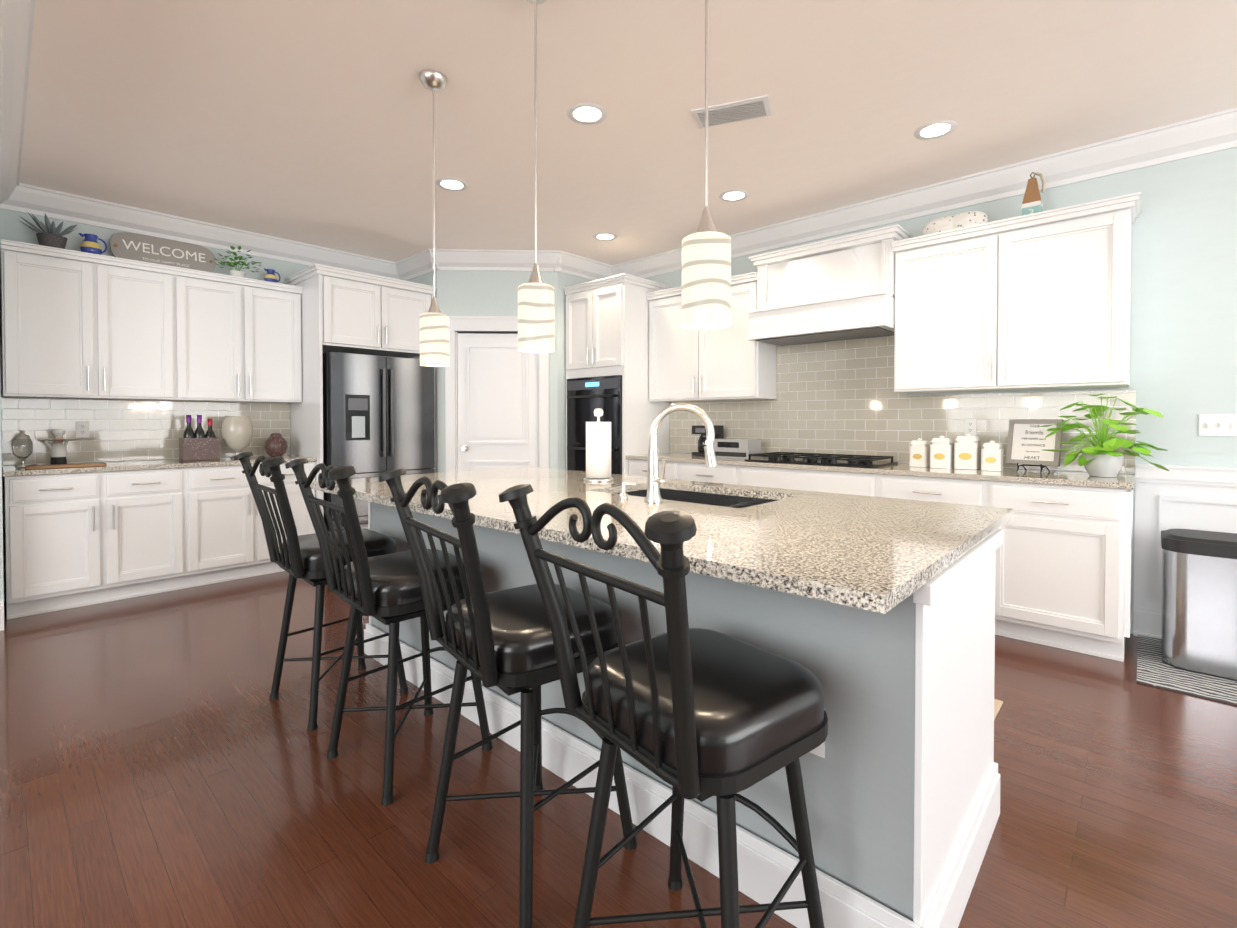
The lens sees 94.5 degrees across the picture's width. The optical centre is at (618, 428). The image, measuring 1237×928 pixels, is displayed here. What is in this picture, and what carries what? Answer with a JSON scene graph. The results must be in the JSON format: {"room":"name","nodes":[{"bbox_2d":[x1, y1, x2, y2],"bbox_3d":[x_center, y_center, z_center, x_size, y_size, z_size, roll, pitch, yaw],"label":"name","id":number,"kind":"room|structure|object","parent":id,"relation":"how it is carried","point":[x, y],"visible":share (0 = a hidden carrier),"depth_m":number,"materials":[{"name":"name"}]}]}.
{"room":"kitchen","nodes":[
{"label":"kitchen","id":0,"kind":"room"},
{"bbox_2d":[0,390,3,601],"bbox_3d":[-6.015,-0.957,1.362,0.960,4.300,6.150,1,1,43],"label":"wall","id":1,"kind":"structure","parent":0,"point":[1,564],"depth_m":3.32,"materials":[{"name":"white paint"}]},
{"bbox_2d":[0,601,3,630],"bbox_3d":[-5.618,1.116,1.094,0.028,0.162,6.050,1,1,43],"label":"baseboard","id":2,"kind":"structure","parent":1,"relation":"attached to","point":[1,603],"depth_m":3.31,"materials":[{"name":"white wood"}]},
{"bbox_2d":[0,209,517,600],"bbox_3d":[-2.668,-0.267,5.508,0.120,2.800,4.470,1,1,43],"label":"wall","id":3,"kind":"structure","parent":0,"point":[13,227],"depth_m":4.10,"materials":[{"name":"teal paint"}]},
{"bbox_2d":[1,243,188,400],"bbox_3d":[-3.688,-0.691,4.059,0.329,0.950,0.941,1,1,43],"label":"upper cabinet","id":4,"kind":"object","parent":3,"relation":"attached to","point":[79,325],"depth_m":3.91,"materials":[{"name":"white wood"}]},
{"bbox_2d":[20,214,77,248],"bbox_3d":[-3.836,-1.320,3.858,0.301,0.250,0.308,1,1,43],"label":"potted plant","id":5,"kind":"object","parent":4,"relation":"on","point":[50,235],"visible":0.92,"depth_m":3.82,"materials":[{"name":"plant"}]},
{"bbox_2d":[79,233,106,254],"bbox_3d":[-3.704,-1.283,4.029,0.116,0.170,0.149,1,1,43],"label":"pitcher","id":6,"kind":"object","parent":4,"relation":"on","point":[90,244],"visible":0.9,"depth_m":3.99,"materials":[{"name":"blue ceramic"}]},
{"bbox_2d":[1,398,289,465],"bbox_3d":[-3.536,0.009,4.471,0.008,0.454,1.753,1,1,43],"label":"backsplash","id":7,"kind":"structure","parent":3,"relation":"attached to","point":[126,430],"depth_m":4.28,"materials":[{"name":"tile"}]},
{"bbox_2d":[76,421,88,437],"bbox_3d":[-3.855,0.003,4.110,0.008,0.115,0.070,1,1,43],"label":"outlet","id":8,"kind":"object","parent":7,"relation":"attached to","point":[82,428],"visible":1,"depth_m":4.11,"materials":[{"name":"white plastic"}]},
{"bbox_2d":[189,271,302,402],"bbox_3d":[-3.141,-0.700,4.652,0.329,0.950,0.941,1,1,43],"label":"upper cabinet","id":9,"kind":"object","parent":3,"relation":"attached to","point":[245,336],"depth_m":4.58,"materials":[{"name":"white wood"}]},
{"bbox_2d":[110,232,215,271],"bbox_3d":[-3.483,-1.344,4.395,0.058,0.246,0.640,1,1,43],"label":"welcome sign","id":10,"kind":"object","parent":9,"relation":"on","point":[145,248],"visible":1,"depth_m":4.37,"materials":[{"name":"grey wood"}]},
{"bbox_2d":[214,246,261,277],"bbox_3d":[-3.114,-1.346,4.689,0.267,0.278,0.346,1,1,43],"label":"potted plant","id":11,"kind":"object","parent":9,"relation":"on","point":[238,273],"visible":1,"depth_m":4.64,"materials":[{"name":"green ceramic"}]},
{"bbox_2d":[264,268,280,282],"bbox_3d":[-2.943,-1.282,4.856,0.099,0.145,0.127,1,1,43],"label":"pitcher","id":12,"kind":"object","parent":9,"relation":"on","point":[270,275],"visible":0.83,"depth_m":4.82,"materials":[{"name":"blue ceramic"}]},
{"bbox_2d":[406,270,437,472],"bbox_3d":[-1.942,-0.269,5.676,0.720,2.800,0.100,1,1,43],"label":"wall","id":13,"kind":"structure","parent":0,"point":[426,279],"depth_m":5.42,"materials":[{"name":"teal paint"}]},
{"bbox_2d":[0,0,1236,280],"bbox_3d":[1.160,-1.529,1.882,10.400,0.169,4.350,1,1,43],"label":"crown molding","id":14,"kind":"structure","parent":13,"relation":"attached to","point":[1182,140],"depth_m":3.99,"materials":[{"name":"white"}]},
{"bbox_2d":[437,270,557,471],"bbox_3d":[-1.148,-0.266,5.469,1.131,2.800,0.100,0,1,-2],"label":"wall","id":15,"kind":"structure","parent":0,"point":[474,293],"depth_m":5.40,"materials":[{"name":"teal paint"}]},
{"bbox_2d":[445,316,548,471],"bbox_3d":[-1.147,0.037,5.440,1.020,2.195,0.163,0,1,-2],"label":"pantry door","id":16,"kind":"structure","parent":15,"relation":"in","point":[496,400],"depth_m":5.42,"materials":[{"name":"white wood"}]},
{"bbox_2d":[557,271,592,469],"bbox_3d":[-0.364,-0.271,5.752,0.100,2.800,0.750,1,1,43],"label":"wall","id":17,"kind":"structure","parent":0,"point":[564,280],"depth_m":5.48,"materials":[{"name":"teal paint"}]},
{"bbox_2d":[0,571,1236,927],"bbox_3d":[-0.915,1.238,0.333,11.500,0.060,11.500,1,1,43],"label":"floor","id":18,"kind":"structure","parent":0,"point":[166,761],"depth_m":1.83,"materials":[{"name":"brown wood"}]},
{"bbox_2d":[4,467,201,618],"bbox_3d":[-3.579,0.717,3.983,0.619,0.876,0.947,1,1,43],"label":"base cabinet","id":19,"kind":"object","parent":18,"relation":"on","point":[73,540],"depth_m":3.75,"materials":[{"name":"white wood"}]},
{"bbox_2d":[200,461,314,584],"bbox_3d":[-3.036,0.709,4.572,0.619,0.876,0.947,1,1,43],"label":"base cabinet","id":20,"kind":"object","parent":18,"relation":"on","point":[233,544],"depth_m":4.31,"materials":[{"name":"white wood"}]},
{"bbox_2d":[2,455,315,476],"bbox_3d":[-3.307,0.257,4.263,0.632,0.031,1.755,1,1,43],"label":"countertop","id":21,"kind":"structure","parent":20,"relation":"on","point":[13,470],"depth_m":3.95,"materials":[{"name":"stone"}]},
{"bbox_2d":[12,430,32,467],"bbox_3d":[-3.853,0.128,3.696,0.094,0.240,0.094,1,1,43],"label":"glass jar","id":22,"kind":"object","parent":21,"relation":"on","point":[22,445],"visible":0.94,"depth_m":3.67,"materials":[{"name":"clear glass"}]},
{"bbox_2d":[37,429,94,464],"bbox_3d":[-3.692,0.123,3.826,0.280,0.245,0.280,1,1,43],"label":"chef figurine","id":23,"kind":"object","parent":21,"relation":"on","point":[58,452],"visible":0.9,"depth_m":3.79,"materials":[{"name":"white ceramic"}]},
{"bbox_2d":[25,463,106,468],"bbox_3d":[-3.596,0.239,3.726,0.157,0.016,0.385,1,1,43],"label":"cutting board","id":24,"kind":"object","parent":21,"relation":"on","point":[63,465],"visible":0.96,"depth_m":3.68,"materials":[{"name":"brown wood"}]},
{"bbox_2d":[179,415,219,460],"bbox_3d":[-3.216,0.065,4.386,0.140,0.346,0.230,1,1,43],"label":"box","id":25,"kind":"object","parent":21,"relation":"on","point":[198,444],"visible":1,"depth_m":4.34,"materials":[{"name":"brown wood"}]},
{"bbox_2d":[221,416,252,458],"bbox_3d":[-3.047,0.065,4.570,0.214,0.340,0.212,1,1,43],"label":"urn","id":26,"kind":"object","parent":21,"relation":"on","point":[237,433],"visible":0.81,"depth_m":4.50,"materials":[{"name":"beige ceramic"}]},
{"bbox_2d":[264,433,287,456],"bbox_3d":[-2.860,0.133,4.774,0.170,0.198,0.167,1,1,43],"label":"ginger jar","id":27,"kind":"object","parent":21,"relation":"on","point":[275,445],"visible":0.96,"depth_m":4.72,"materials":[{"name":"ceramic"}]},
{"bbox_2d":[234,452,408,730],"bbox_3d":[-1.288,0.638,2.482,0.551,1.079,0.581,1,1,43],"label":"bar stool","id":28,"kind":"object","parent":18,"relation":"on","point":[296,556],"visible":0.83,"depth_m":2.38,"materials":[{"name":"black metal"}]},
{"bbox_2d":[284,264,436,516],"bbox_3d":[-2.337,-0.098,5.233,0.737,2.470,1.066,1,1,43],"label":"tall cabinet","id":29,"kind":"object","parent":18,"relation":"on","point":[347,311],"visible":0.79,"depth_m":4.87,"materials":[{"name":"white wood"}]},
{"bbox_2d":[323,352,434,531],"bbox_3d":[-2.280,0.250,5.213,0.802,1.775,0.920,1,1,43],"label":"refrigerator","id":30,"kind":"object","parent":18,"relation":"on","point":[378,415],"visible":0.46,"depth_m":4.89,"materials":[{"name":"grey metal"}]},
{"bbox_2d":[285,458,492,805],"bbox_3d":[-0.823,0.644,2.050,0.550,1.079,0.585,1,1,43],"label":"bar stool","id":31,"kind":"object","parent":18,"relation":"on","point":[385,589],"visible":0.9,"depth_m":1.94,"materials":[{"name":"black metal"}]},
{"bbox_2d":[378,469,636,927],"bbox_3d":[-0.330,0.651,1.576,0.557,1.079,0.606,1,1,43],"label":"bar stool","id":32,"kind":"object","parent":18,"relation":"on","point":[502,640],"visible":0.9,"depth_m":1.46,"materials":[{"name":"black metal"}]},
{"bbox_2d":[563,273,672,474],"bbox_3d":[-0.011,-0.109,5.457,0.800,2.485,0.702,1,1,43],"label":"tall cabinet","id":33,"kind":"object","parent":18,"relation":"on","point":[607,326],"visible":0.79,"depth_m":5.16,"materials":[{"name":"white wood"}]},
{"bbox_2d":[567,375,621,474],"bbox_3d":[-0.048,0.124,5.451,0.694,1.200,0.672,1,1,43],"label":"double oven","id":34,"kind":"object","parent":33,"relation":"in","point":[586,397],"visible":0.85,"depth_m":5.24,"materials":[{"name":"black metal"}]},
{"bbox_2d":[499,484,827,927],"bbox_3d":[0.086,0.656,1.186,0.557,1.079,0.606,1,1,43],"label":"bar stool","id":35,"kind":"object","parent":18,"relation":"on","point":[682,708],"visible":1,"depth_m":1.08,"materials":[{"name":"black metal"}]},
{"bbox_2d":[364,501,1002,927],"bbox_3d":[-0.004,0.738,2.445,2.670,0.878,1.012,1,1,43],"label":"kitchen island","id":36,"kind":"object","parent":18,"relation":"on","point":[902,789],"visible":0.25,"depth_m":1.39,"materials":[{"name":"grey paint"}]},
{"bbox_2d":[310,466,1013,613],"bbox_3d":[-0.083,0.282,2.381,2.690,0.032,1.320,1,1,43],"label":"island countertop","id":37,"kind":"structure","parent":36,"relation":"on","point":[883,555],"depth_m":1.63,"materials":[{"name":"stone"}]},
{"bbox_2d":[583,408,613,481],"bbox_3d":[-0.100,0.078,2.869,0.156,0.362,0.156,1,1,43],"label":"paper towel holder","id":38,"kind":"object","parent":37,"relation":"on","point":[598,450],"visible":1,"depth_m":2.81,"materials":[{"name":"white paper"}]},
{"bbox_2d":[619,482,635,499],"bbox_3d":[0.033,0.236,2.182,0.065,0.064,0.043,1,1,43],"label":"soap dispenser","id":39,"kind":"object","parent":37,"relation":"on","point":[623,495],"visible":1,"depth_m":2.18,"materials":[{"name":"silver metal"}]},
{"bbox_2d":[644,403,716,502],"bbox_3d":[0.226,0.086,2.106,0.222,0.366,0.192,1,1,43],"label":"faucet","id":40,"kind":"object","parent":37,"relation":"on","point":[653,490],"visible":1,"depth_m":2.09,"materials":[{"name":"silver metal"}]},
{"bbox_2d":[616,488,776,507],"bbox_3d":[0.305,0.409,2.399,0.784,0.219,0.514,1,1,43],"label":"undermount sink","id":41,"kind":"object","parent":37,"relation":"in","point":[709,498],"visible":0.02,"depth_m":2.64,"materials":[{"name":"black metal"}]},
{"bbox_2d":[810,709,824,757],"bbox_3d":[0.457,0.715,1.365,0.070,0.115,0.008,1,1,43],"label":"outlet","id":42,"kind":"object","parent":36,"relation":"attached to","point":[819,751],"visible":0.02,"depth_m":1.35,"materials":[{"name":"white plastic"}]},
{"bbox_2d":[629,459,744,484],"bbox_3d":[0.718,0.705,4.854,1.179,0.876,0.619,1,1,43],"label":"base cabinet","id":43,"kind":"object","parent":18,"relation":"on","point":[725,474],"depth_m":4.53,"materials":[{"name":"white wood"}]},
{"bbox_2d":[626,452,1134,489],"bbox_3d":[1.494,0.259,4.121,3.307,0.031,0.637,1,1,43],"label":"countertop","id":44,"kind":"structure","parent":43,"relation":"on","point":[1085,479],"depth_m":3.41,"materials":[{"name":"stone"}]},
{"bbox_2d":[692,425,723,455],"bbox_3d":[0.773,0.100,4.932,0.190,0.260,0.222,1,1,43],"label":"coffee maker","id":45,"kind":"object","parent":44,"relation":"on","point":[701,430],"visible":0.33,"depth_m":4.88,"materials":[{"name":"black plastic"}]},
{"bbox_2d":[714,438,763,458],"bbox_3d":[0.957,0.159,4.683,0.380,0.150,0.242,1,1,43],"label":"toaster","id":46,"kind":"object","parent":44,"relation":"on","point":[734,448],"visible":0.77,"depth_m":4.58,"materials":[{"name":"silver metal"}]},
{"bbox_2d":[745,452,897,467],"bbox_3d":[1.456,0.216,4.147,0.920,0.050,0.515,1,1,43],"label":"cooktop","id":47,"kind":"object","parent":44,"relation":"in","point":[867,461],"visible":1,"depth_m":4.02,"materials":[{"name":"black metal"}]},
{"bbox_2d":[909,438,929,466],"bbox_3d":[1.989,0.154,3.773,0.104,0.186,0.106,1,1,43],"label":"canister","id":48,"kind":"object","parent":44,"relation":"on","point":[919,455],"visible":0.98,"depth_m":3.74,"materials":[{"name":"white ceramic"}]},
{"bbox_2d":[930,436,953,468],"bbox_3d":[2.070,0.145,3.658,0.116,0.207,0.118,1,1,43],"label":"canister","id":49,"kind":"object","parent":44,"relation":"on","point":[941,451],"visible":1,"depth_m":3.62,"materials":[{"name":"white ceramic"}]},
{"bbox_2d":[954,433,980,469],"bbox_3d":[2.191,0.138,3.587,0.125,0.224,0.127,1,1,43],"label":"canister","id":50,"kind":"object","parent":44,"relation":"on","point":[967,450],"visible":0.98,"depth_m":3.54,"materials":[{"name":"white ceramic"}]},
{"bbox_2d":[981,440,1002,470],"bbox_3d":[2.271,0.160,3.473,0.102,0.182,0.104,1,1,43],"label":"canister","id":51,"kind":"object","parent":44,"relation":"on","point":[992,455],"visible":0.98,"depth_m":3.44,"materials":[{"name":"white ceramic"}]},
{"bbox_2d":[1017,463,1049,472],"bbox_3d":[2.458,0.229,3.386,0.130,0.054,0.128,-1,1,-33],"label":"easel","id":52,"kind":"object","parent":44,"relation":"on","point":[1040,466],"visible":0.96,"depth_m":3.39,"materials":[{"name":"black metal"}]},
{"bbox_2d":[1005,419,1063,466],"bbox_3d":[2.460,0.078,3.385,0.072,0.270,0.270,-1,1,-33],"label":"framed sign","id":53,"kind":"object","parent":52,"relation":"on","point":[1027,441],"visible":1,"depth_m":3.38,"materials":[{"name":"white paper"}]},
{"bbox_2d":[1039,394,1169,476],"bbox_3d":[2.630,0.035,3.110,0.535,0.442,0.539,1,1,43],"label":"pothos plant","id":54,"kind":"object","parent":44,"relation":"on","point":[1101,458],"visible":1,"depth_m":3.06,"materials":[{"name":"green plant"}]},
{"bbox_2d":[745,466,888,497],"bbox_3d":[1.466,0.715,4.165,1.145,0.876,0.619,1,1,43],"label":"base cabinet","id":55,"kind":"object","parent":18,"relation":"on","point":[864,484],"depth_m":3.85,"materials":[{"name":"white wood"}]},
{"bbox_2d":[994,699,1002,719],"bbox_3d":[1.086,1.171,2.615,1.050,0.008,0.530,1,1,43],"label":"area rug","id":56,"kind":"object","parent":18,"relation":"on","point":[998,704],"visible":0.07,"depth_m":2.41,"materials":[{"name":"beige fabric"}]},
{"bbox_2d":[889,475,1132,661],"bbox_3d":[2.245,0.725,3.447,1.264,0.876,0.619,1,1,43],"label":"base cabinet","id":57,"kind":"object","parent":18,"relation":"on","point":[1063,576],"depth_m":3.00,"materials":[{"name":"white wood"}]},
{"bbox_2d":[1137,635,1236,704],"bbox_3d":[3.004,1.171,2.616,0.930,0.008,0.770,1,1,43],"label":"mat","id":58,"kind":"object","parent":18,"relation":"on","point":[1153,669],"visible":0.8,"depth_m":2.66,"materials":[{"name":"grey fabric"}]},
{"bbox_2d":[1161,529,1236,680],"bbox_3d":[2.933,0.843,2.792,0.412,0.641,0.354,1,1,43],"label":"trash can","id":59,"kind":"object","parent":58,"relation":"on","point":[1199,607],"visible":0.98,"depth_m":2.72,"materials":[{"name":"silver metal"}]},
{"bbox_2d":[19,0,1236,264],"bbox_3d":[1.191,-1.666,1.987,10.700,0.100,4.550,1,1,43],"label":"ceiling","id":60,"kind":"structure","parent":0,"point":[305,120],"depth_m":2.86,"materials":[{"name":"paint"}]},
{"bbox_2d":[419,70,448,366],"bbox_3d":[-0.856,-0.960,2.653,0.132,1.329,0.132,1,1,43],"label":"pendant light","id":61,"kind":"object","parent":60,"relation":"hanging from","point":[434,336],"visible":1,"depth_m":2.61,"materials":[{"name":"white glass"}]},
{"bbox_2d":[436,178,467,190],"bbox_3d":[-1.117,-1.639,3.836,0.210,0.005,0.210,1,1,43],"label":"recessed light","id":62,"kind":"object","parent":60,"relation":"in","point":[453,184],"visible":1,"depth_m":3.83,"materials":[{"name":"white"}]},
{"bbox_2d":[518,0,553,352],"bbox_3d":[-0.302,-0.952,2.088,0.132,1.329,0.132,1,1,43],"label":"pendant light","id":63,"kind":"object","parent":60,"relation":"hanging from","point":[535,314],"visible":1,"depth_m":2.05,"materials":[{"name":"white glass"}]},
{"bbox_2d":[567,103,607,124],"bbox_3d":[-0.161,-1.627,2.955,0.210,0.005,0.210,1,1,43],"label":"recessed light","id":64,"kind":"object","parent":60,"relation":"in","point":[588,113],"visible":1,"depth_m":2.95,"materials":[{"name":"white"}]},
{"bbox_2d":[593,233,616,240],"bbox_3d":[-0.115,-1.655,4.924,0.210,0.005,0.210,1,1,43],"label":"recessed light","id":65,"kind":"object","parent":60,"relation":"in","point":[602,236],"visible":0.98,"depth_m":4.91,"materials":[{"name":"white"}]},
{"bbox_2d":[682,0,730,329],"bbox_3d":[0.237,-0.944,1.538,0.132,1.329,0.132,1,1,43],"label":"pendant light","id":66,"kind":"object","parent":60,"relation":"hanging from","point":[706,275],"visible":1,"depth_m":1.49,"materials":[{"name":"white glass"}]},
{"bbox_2d":[691,95,771,128],"bbox_3d":[0.583,-1.622,2.936,0.380,0.013,0.190,0,1,21],"label":"ceiling vent","id":67,"kind":"object","parent":60,"relation":"in","point":[741,110],"visible":1,"depth_m":2.92,"materials":[{"name":"white metal"}]},
{"bbox_2d":[719,190,748,201],"bbox_3d":[0.814,-1.642,4.028,0.210,0.005,0.210,1,1,43],"label":"recessed light","id":68,"kind":"object","parent":60,"relation":"in","point":[733,195],"visible":1,"depth_m":4.02,"materials":[{"name":"white"}]},
{"bbox_2d":[914,120,957,139],"bbox_3d":[1.729,-1.629,3.118,0.210,0.005,0.210,1,1,43],"label":"recessed light","id":69,"kind":"object","parent":60,"relation":"in","point":[935,129],"visible":1,"depth_m":3.11,"materials":[{"name":"white"}]},
{"bbox_2d":[644,147,1236,633],"bbox_3d":[2.711,-0.238,3.511,10.500,2.800,0.120,1,1,43],"label":"wall","id":70,"kind":"structure","parent":0,"point":[1184,315],"depth_m":3.12,"materials":[{"name":"teal paint"}]},
{"bbox_2d":[646,272,776,401],"bbox_3d":[0.775,-0.739,4.952,1.106,0.980,0.367,1,1,43],"label":"upper cabinet","id":71,"kind":"object","parent":70,"relation":"attached to","point":[731,362],"visible":0.73,"depth_m":4.79,"materials":[{"name":"white wood"}]},
{"bbox_2d":[747,224,913,345],"bbox_3d":[1.506,-1.003,4.184,1.090,0.670,0.482,1,1,43],"label":"range hood","id":72,"kind":"object","parent":70,"relation":"attached to","point":[837,288],"visible":0.85,"depth_m":4.01,"materials":[{"name":"white wood"}]},
{"bbox_2d":[670,337,1135,473],"bbox_3d":[1.706,-0.213,4.346,3.305,0.904,0.008,1,1,43],"label":"backsplash","id":73,"kind":"structure","parent":70,"relation":"attached to","point":[842,397],"depth_m":4.24,"materials":[{"name":"tile"}]},
{"bbox_2d":[964,418,976,435],"bbox_3d":[2.321,-0.012,3.769,0.070,0.115,0.008,1,1,43],"label":"outlet","id":74,"kind":"object","parent":73,"relation":"attached to","point":[970,425],"visible":1,"depth_m":3.77,"materials":[{"name":"white plastic"}]},
{"bbox_2d":[892,192,1140,392],"bbox_3d":[2.365,-0.735,3.488,1.208,0.985,0.367,1,1,43],"label":"upper cabinet","id":75,"kind":"object","parent":70,"relation":"attached to","point":[1038,301],"visible":1,"depth_m":3.33,"materials":[{"name":"white wood"}]},
{"bbox_2d":[922,211,988,234],"bbox_3d":[2.166,-1.308,3.685,0.378,0.150,0.087,1,1,43],"label":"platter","id":76,"kind":"object","parent":75,"relation":"on","point":[956,221],"visible":0.52,"depth_m":3.65,"materials":[{"name":"white ceramic"}]},
{"bbox_2d":[1022,172,1044,214],"bbox_3d":[2.473,-1.380,3.401,0.108,0.303,0.092,1,1,43],"label":"buoy","id":77,"kind":"object","parent":75,"relation":"on","point":[1032,202],"visible":0.77,"depth_m":3.38,"materials":[{"name":"brown paint"}]},
{"bbox_2d":[1133,606,1160,638],"bbox_3d":[4.684,1.109,1.613,4.800,0.162,0.028,1,1,43],"label":"baseboard","id":78,"kind":"structure","parent":70,"relation":"attached to","point":[1146,622],"depth_m":3.20,"materials":[{"name":"white wood"}]},
{"bbox_2d":[1134,464,1236,609],"bbox_3d":[4.849,0.637,1.446,5.260,0.830,0.040,1,1,43],"label":"trim","id":79,"kind":"structure","parent":70,"relation":"attached to","point":[1203,498],"depth_m":3.13,"materials":[{"name":"white wood"}]},
{"bbox_2d":[1199,414,1236,435],"bbox_3d":[3.165,-0.021,3.002,0.162,0.115,0.016,1,1,43],"label":"switch plate","id":80,"kind":"object","parent":70,"relation":"attached to","point":[1217,424],"visible":1,"depth_m":3.01,"materials":[{"name":"white plastic"}]}
]}

